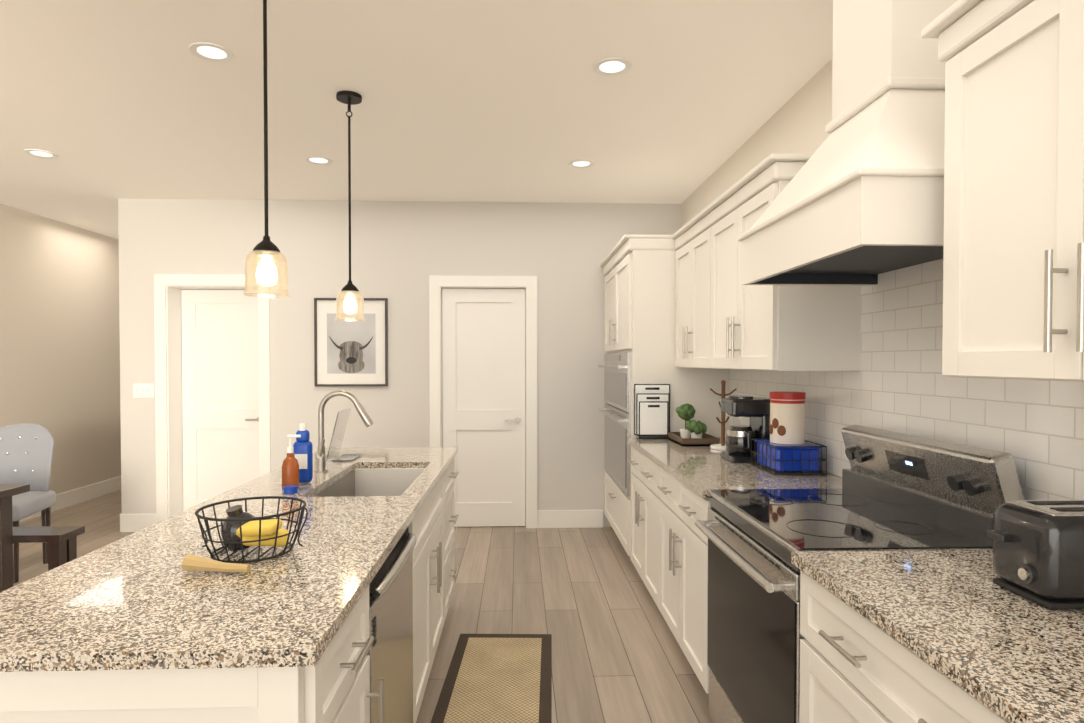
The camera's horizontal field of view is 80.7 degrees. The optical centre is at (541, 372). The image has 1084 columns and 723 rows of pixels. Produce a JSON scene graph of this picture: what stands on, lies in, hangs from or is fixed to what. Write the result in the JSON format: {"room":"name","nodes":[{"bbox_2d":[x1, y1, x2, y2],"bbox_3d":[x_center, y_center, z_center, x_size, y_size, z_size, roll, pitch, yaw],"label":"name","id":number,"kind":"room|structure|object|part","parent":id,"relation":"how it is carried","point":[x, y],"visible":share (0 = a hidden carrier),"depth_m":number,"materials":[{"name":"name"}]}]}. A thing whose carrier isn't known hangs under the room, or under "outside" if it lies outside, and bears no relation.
{"room":"kitchen","nodes":[
{"label":"kitchen","id":0,"kind":"room"},
{"bbox_2d":[0,204,120,493],"bbox_3d":[-4.612,-0.009,2.565,0.260,2.750,10.400,0,1,-2],"label":"wall","id":1,"kind":"structure","parent":0,"point":[59,340],"depth_m":6.16,"materials":[{"name":"beige paint"}]},
{"bbox_2d":[20,476,120,521],"bbox_3d":[-4.473,1.291,2.592,0.016,0.150,10.400,0,1,-2],"label":"baseboard","id":2,"kind":"structure","parent":1,"relation":"attached to","point":[80,495],"depth_m":6.42,"materials":[{"name":"white wood"}]},
{"bbox_2d":[13,490,713,722],"bbox_3d":[-1.599,1.414,2.702,6.370,0.100,11.000,0,1,-2],"label":"floor","id":3,"kind":"structure","parent":0,"point":[583,597],"depth_m":3.60,"materials":[{"name":"brown wood"}]},
{"bbox_2d":[0,484,29,591],"bbox_3d":[-3.420,0.982,2.802,1.440,0.760,1.150,0,1,-2],"label":"dining table","id":4,"kind":"object","parent":3,"relation":"on","point":[8,492],"visible":0.79,"depth_m":3.30,"materials":[{"name":"black wood"}]},
{"bbox_2d":[0,423,55,582],"bbox_3d":[-3.629,0.852,4.284,0.500,0.970,0.635,0,1,-14],"label":"dining chair","id":5,"kind":"object","parent":3,"relation":"on","point":[26,451],"visible":0.94,"depth_m":4.46,"materials":[{"name":"grey fabric"}]},
{"bbox_2d":[13,526,84,570],"bbox_3d":[-3.353,1.119,3.572,1.430,0.460,0.200,0,1,-2],"label":"bench","id":6,"kind":"object","parent":3,"relation":"on","point":[62,544],"visible":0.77,"depth_m":3.55,"materials":[{"name":"black wood"}]},
{"bbox_2d":[0,450,458,722],"bbox_3d":[-0.781,0.927,2.394,0.742,0.882,2.563,0,1,-2],"label":"kitchen island","id":7,"kind":"object","parent":3,"relation":"on","point":[377,664],"depth_m":1.46,"materials":[{"name":"white"}]},
{"bbox_2d":[0,462,447,673],"bbox_3d":[-0.810,0.513,2.115,0.760,0.107,2.060,0,1,-2],"label":"island countertop","id":8,"kind":"structure","parent":7,"relation":"on","point":[129,604],"depth_m":1.36,"materials":[{"name":"beige stone"}]},
{"bbox_2d":[182,554,250,571],"bbox_3d":[-0.761,0.446,1.501,0.154,0.040,0.049,0,1,-2],"label":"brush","id":9,"kind":"object","parent":8,"relation":"on","point":[190,562],"visible":0.95,"depth_m":1.49,"materials":[{"name":"brown wood"}]},
{"bbox_2d":[195,496,307,562],"bbox_3d":[-0.750,0.406,1.656,0.284,0.119,0.263,0,1,-2],"label":"wire basket","id":10,"kind":"object","parent":8,"relation":"on","point":[241,529],"visible":1,"depth_m":1.62,"materials":[{"name":"black metal"}]},
{"bbox_2d":[283,485,297,493],"bbox_3d":[-0.949,0.441,2.410,0.052,0.024,0.052,0,1,-2],"label":"cup","id":11,"kind":"object","parent":8,"relation":"on","point":[290,489],"visible":0.92,"depth_m":2.39,"materials":[{"name":"blue plastic"}]},
{"bbox_2d":[281,435,300,489],"bbox_3d":[-0.974,0.347,2.482,0.072,0.210,0.064,0,1,-2],"label":"soap pump","id":12,"kind":"object","parent":8,"relation":"on","point":[290,470],"visible":0.85,"depth_m":2.46,"materials":[{"name":"orange plastic"}]},
{"bbox_2d":[293,423,312,482],"bbox_3d":[-0.976,0.328,2.606,0.075,0.243,0.047,0,1,-2],"label":"dish soap bottle","id":13,"kind":"object","parent":8,"relation":"on","point":[303,449],"visible":0.85,"depth_m":2.59,"materials":[{"name":"blue plastic"}]},
{"bbox_2d":[313,390,372,473],"bbox_3d":[-0.888,0.263,2.858,0.264,0.367,0.093,0,1,-2],"label":"faucet","id":14,"kind":"object","parent":8,"relation":"on","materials":[{"name":"silver metal"}]},
{"bbox_2d":[326,408,362,460],"bbox_3d":[-1.010,0.314,3.276,0.127,0.245,0.230,0,1,-2],"label":"acrylic stand","id":15,"kind":"object","parent":8,"relation":"on","point":[341,422],"visible":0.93,"depth_m":3.25,"materials":[{"name":"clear plastic"}]},
{"bbox_2d":[367,527,415,722],"bbox_3d":[-0.439,0.931,1.895,0.094,0.872,0.616,0,1,-2],"label":"dishwasher","id":16,"kind":"object","parent":7,"relation":"in","point":[390,652],"depth_m":1.86,"materials":[{"name":"silver metal"}]},
{"bbox_2d":[431,634,551,722],"bbox_3d":[-0.194,1.358,2.750,0.470,0.008,1.080,0,1,1],"label":"mat","id":17,"kind":"object","parent":3,"relation":"on","point":[498,678],"visible":1,"depth_m":2.80,"materials":[{"name":"beige fabric"}]},
{"bbox_2d":[628,449,654,600],"bbox_3d":[0.921,0.904,3.728,0.653,0.882,0.912,0,1,-2],"label":"base cabinet","id":18,"kind":"object","parent":3,"relation":"on","point":[642,546],"depth_m":3.70,"materials":[{"name":"white wood"}]},
{"bbox_2d":[602,235,728,555],"bbox_3d":[0.874,0.221,4.805,0.665,2.214,1.258,0,1,-2],"label":"tall cabinet","id":19,"kind":"object","parent":3,"relation":"on","point":[639,272],"depth_m":4.18,"materials":[{"name":"white wood"}]},
{"bbox_2d":[598,352,630,496],"bbox_3d":[0.527,0.334,4.794,0.082,0.960,1.138,0,1,-2],"label":"oven","id":20,"kind":"object","parent":19,"relation":"in","point":[616,410],"depth_m":4.58,"materials":[{"name":"silver metal"}]},
{"bbox_2d":[654,465,710,692],"bbox_3d":[0.950,0.917,2.939,0.653,0.882,0.912,0,1,-2],"label":"base cabinet","id":21,"kind":"object","parent":3,"relation":"on","point":[672,483],"depth_m":2.84,"materials":[{"name":"white wood"}]},
{"bbox_2d":[627,437,841,496],"bbox_3d":[0.925,0.455,3.326,0.673,0.030,1.702,0,1,-2],"label":"countertop","id":22,"kind":"structure","parent":21,"relation":"on","point":[703,469],"depth_m":2.88,"materials":[{"name":"beige stone"}]},
{"bbox_2d":[634,384,669,438],"bbox_3d":[0.714,0.249,4.115,0.235,0.350,0.085,0,1,-2],"label":"cutting boards","id":23,"kind":"object","parent":22,"relation":"on","point":[651,411],"visible":0.94,"depth_m":4.09,"materials":[{"name":"white plastic"}]},
{"bbox_2d":[668,403,719,445],"bbox_3d":[0.922,0.310,3.909,0.220,0.235,0.360,0,1,-2],"label":"decorative tray","id":24,"kind":"object","parent":22,"relation":"on","point":[694,433],"visible":1,"depth_m":3.80,"materials":[{"name":"brown wood"}]},
{"bbox_2d":[710,380,736,449],"bbox_3d":[1.032,0.238,3.636,0.156,0.389,0.156,0,1,-2],"label":"mug tree","id":25,"kind":"object","parent":22,"relation":"on","point":[722,446],"visible":0.88,"depth_m":3.63,"materials":[{"name":"brown wood"}]},
{"bbox_2d":[720,395,769,462],"bbox_3d":[1.048,0.279,3.209,0.240,0.321,0.227,0,1,-2],"label":"coffee maker","id":26,"kind":"object","parent":22,"relation":"on","point":[756,410],"visible":0.81,"depth_m":3.15,"materials":[{"name":"black plastic"}]},
{"bbox_2d":[751,392,826,474],"bbox_3d":[1.119,0.267,2.914,0.230,0.353,0.290,0,1,-2],"label":"basket","id":27,"kind":"object","parent":22,"relation":"on","point":[785,447],"visible":1,"depth_m":2.84,"materials":[{"name":"blue plastic"}]},
{"bbox_2d":[769,392,805,444],"bbox_3d":[1.118,0.205,2.913,0.156,0.229,0.154,0,1,-2],"label":"canister","id":28,"kind":"object","parent":27,"relation":"on","point":[787,409],"depth_m":2.85,"materials":[{"name":"beige ceramic"}]},
{"bbox_2d":[695,424,1023,722],"bbox_3d":[0.942,0.790,2.081,0.714,1.166,0.790,0,1,-2],"label":"range","id":29,"kind":"object","parent":3,"relation":"on","point":[900,491],"visible":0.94,"depth_m":1.97,"materials":[{"name":"silver metal"}]},
{"bbox_2d":[799,573,1002,722],"bbox_3d":[1.015,0.947,1.200,0.653,0.882,0.972,0,1,-2],"label":"base cabinet","id":30,"kind":"object","parent":3,"relation":"on","point":[851,671],"depth_m":1.37,"materials":[{"name":"white wood"}]},
{"bbox_2d":[791,549,1083,722],"bbox_3d":[1.041,0.507,0.231,0.673,0.030,2.896,0,1,-2],"label":"countertop","id":31,"kind":"structure","parent":30,"relation":"on","point":[1021,659],"depth_m":1.21,"materials":[{"name":"beige stone"}]},
{"bbox_2d":[987,500,1083,608],"bbox_3d":[1.126,0.374,1.345,0.312,0.190,0.170,0,1,-2],"label":"toaster","id":32,"kind":"object","parent":31,"relation":"on","point":[1038,551],"visible":1,"depth_m":1.29,"materials":[{"name":"black metal"}]},
{"bbox_2d":[118,199,681,526],"bbox_3d":[-1.154,-0.058,5.486,4.670,2.750,0.260,0,1,-2],"label":"wall","id":33,"kind":"structure","parent":0,"point":[401,251],"depth_m":5.34,"materials":[{"name":"white paint"}]},
{"bbox_2d":[121,514,155,531],"bbox_3d":[-3.337,1.245,5.287,0.291,0.150,0.016,0,1,-2],"label":"baseboard","id":34,"kind":"structure","parent":33,"relation":"attached to","point":[133,522],"depth_m":5.28,"materials":[{"name":"white wood"}]},
{"bbox_2d":[133,384,153,397],"bbox_3d":[-3.292,0.150,5.270,0.170,0.115,0.019,0,1,-2],"label":"switch plate","id":35,"kind":"object","parent":33,"relation":"attached to","point":[143,390],"visible":1,"depth_m":5.27,"materials":[{"name":"white plastic"}]},
{"bbox_2d":[154,274,270,522],"bbox_3d":[-2.731,0.253,5.422,0.930,2.130,0.280,0,1,-2],"label":"trim","id":36,"kind":"structure","parent":33,"relation":"attached to","point":[168,288],"depth_m":5.29,"materials":[{"name":"white wood"}]},
{"bbox_2d":[181,290,258,510],"bbox_3d":[-2.734,0.299,5.505,0.726,2.020,0.086,0,1,-2],"label":"door","id":37,"kind":"structure","parent":33,"relation":"in","point":[220,411],"depth_m":5.52,"materials":[{"name":"white wood"}]},
{"bbox_2d":[314,298,387,386],"bbox_3d":[-1.590,-0.251,5.321,0.600,0.735,0.024,0,1,-2],"label":"picture frame","id":38,"kind":"object","parent":33,"relation":"attached to","point":[347,352],"visible":1,"depth_m":5.32,"materials":[{"name":"black"}]},
{"bbox_2d":[429,275,536,527],"bbox_3d":[-0.496,0.252,5.506,0.905,2.130,0.280,0,1,-2],"label":"trim","id":39,"kind":"structure","parent":33,"relation":"attached to","point":[438,283],"depth_m":5.37,"materials":[{"name":"white wood"}]},
{"bbox_2d":[442,288,524,526],"bbox_3d":[-0.492,0.300,5.409,0.701,2.020,0.086,0,1,-2],"label":"door","id":40,"kind":"structure","parent":33,"relation":"in","point":[483,380],"depth_m":5.42,"materials":[{"name":"white wood"}]},
{"bbox_2d":[537,510,602,527],"bbox_3d":[0.241,1.243,5.421,0.560,0.150,0.016,0,1,-2],"label":"baseboard","id":41,"kind":"structure","parent":33,"relation":"attached to","point":[569,518],"depth_m":5.41,"materials":[{"name":"white wood"}]},
{"bbox_2d":[0,0,832,239],"bbox_3d":[-1.599,-1.436,2.654,6.370,0.100,11.000,0,1,-2],"label":"ceiling","id":42,"kind":"structure","parent":0,"point":[109,103],"depth_m":3.23,"materials":[{"name":"beige paint"}]},
{"bbox_2d":[24,149,57,158],"bbox_3d":[-3.220,-1.406,4.105,0.176,0.006,0.176,0,1,-2],"label":"recessed light","id":43,"kind":"object","parent":42,"relation":"in","point":[41,153],"visible":1,"depth_m":4.10,"materials":[{"name":"white"}]},
{"bbox_2d":[189,42,233,62],"bbox_3d":[-1.428,-1.383,2.761,0.176,0.006,0.176,0,1,-2],"label":"recessed light","id":44,"kind":"object","parent":42,"relation":"in","point":[211,52],"visible":1,"depth_m":2.76,"materials":[{"name":"white"}]},
{"bbox_2d":[244,0,289,297],"bbox_3d":[-0.930,-0.817,2.149,0.144,1.116,0.144,0,1,-2],"label":"pendant light","id":45,"kind":"object","parent":42,"relation":"hanging from","point":[266,273],"visible":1,"depth_m":2.14,"materials":[{"name":"clear glass"}]},
{"bbox_3d":[-0.930,-0.334,2.157,0.144,0.150,0.144,0,1,-2],"label":"lamp shade","id":46,"kind":"part","parent":45,"relation":"part of","materials":[{"name":"clear glass"}]},
{"bbox_3d":[-0.930,-0.344,2.157,0.068,0.106,0.068,0,1,-2],"label":"bulb","id":47,"kind":"part","parent":45,"relation":"part of","materials":[{"name":"white glass"}]},
{"bbox_2d":[305,156,331,164],"bbox_3d":[-1.483,-1.408,4.240,0.176,0.006,0.176,0,1,-2],"label":"recessed light","id":48,"kind":"object","parent":42,"relation":"in","point":[319,160],"visible":1,"depth_m":4.24,"materials":[{"name":"white"}]},
{"bbox_2d":[335,90,364,320],"bbox_3d":[-0.971,-0.828,3.223,0.144,1.130,0.144,0,1,-2],"label":"pendant light","id":49,"kind":"object","parent":42,"relation":"hanging from","point":[349,304],"visible":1,"depth_m":3.21,"materials":[{"name":"brown metal"}]},
{"bbox_3d":[-0.971,-0.338,3.231,0.144,0.150,0.144,0,1,-2],"label":"lamp shade","id":50,"kind":"part","parent":49,"relation":"part of","materials":[{"name":"clear glass"}]},
{"bbox_3d":[-0.971,-0.348,3.231,0.068,0.106,0.068,0,1,-2],"label":"bulb","id":51,"kind":"part","parent":49,"relation":"part of","materials":[{"name":"white glass"}]},
{"bbox_2d":[568,159,593,167],"bbox_3d":[0.265,-1.409,4.315,0.176,0.006,0.176,0,1,-2],"label":"recessed light","id":52,"kind":"object","parent":42,"relation":"in","point":[581,163],"visible":0.96,"depth_m":4.31,"materials":[{"name":"white"}]},
{"bbox_2d":[593,57,631,75],"bbox_3d":[0.318,-1.385,2.897,0.176,0.006,0.176,0,1,-2],"label":"recessed light","id":53,"kind":"object","parent":42,"relation":"in","point":[613,66],"visible":1,"depth_m":2.89,"materials":[{"name":"white"}]},
{"bbox_2d":[739,417,749,425],"bbox_3d":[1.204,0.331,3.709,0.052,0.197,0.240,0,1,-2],"label":"outlet","id":54,"kind":"object","parent":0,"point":[744,420],"depth_m":3.73,"materials":[{"name":"white plastic"}]},
{"bbox_2d":[681,58,836,475],"bbox_3d":[1.414,-0.013,2.791,0.260,2.750,10.400,0,1,-2],"label":"wall","id":55,"kind":"structure","parent":0,"point":[799,121],"depth_m":3.34,"materials":[{"name":"beige paint"}]},
{"bbox_2d":[671,214,702,367],"bbox_3d":[1.064,-0.443,3.754,0.363,0.834,0.827,0,1,-2],"label":"upper cabinet","id":56,"kind":"object","parent":55,"relation":"attached to","point":[689,240],"depth_m":3.79,"materials":[{"name":"white wood"}]},
{"bbox_2d":[703,158,860,370],"bbox_3d":[1.092,-0.430,3.012,0.363,0.834,0.901,0,1,-2],"label":"upper cabinet","id":57,"kind":"object","parent":55,"relation":"attached to","point":[725,318],"depth_m":2.68,"materials":[{"name":"white wood"}]},
{"bbox_2d":[737,0,957,285],"bbox_3d":[1.040,-0.852,2.037,0.537,1.043,0.888,0,1,-2],"label":"range hood","id":58,"kind":"object","parent":55,"relation":"attached to","point":[858,200],"visible":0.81,"depth_m":1.86,"materials":[{"name":"white wood"}]},
{"bbox_2d":[729,259,1083,499],"bbox_3d":[1.329,-0.074,1.483,0.007,1.084,5.395,0,1,-2],"label":"backsplash","id":59,"kind":"structure","parent":55,"relation":"attached to","point":[899,382],"depth_m":2.17,"materials":[{"name":"tile"}]},
{"bbox_2d":[933,0,1083,381],"bbox_3d":[1.162,-0.398,1.127,0.363,0.834,0.840,0,1,-2],"label":"upper cabinet","id":60,"kind":"object","parent":55,"relation":"attached to","point":[1013,277],"depth_m":1.33,"materials":[{"name":"white wood"}]}
]}

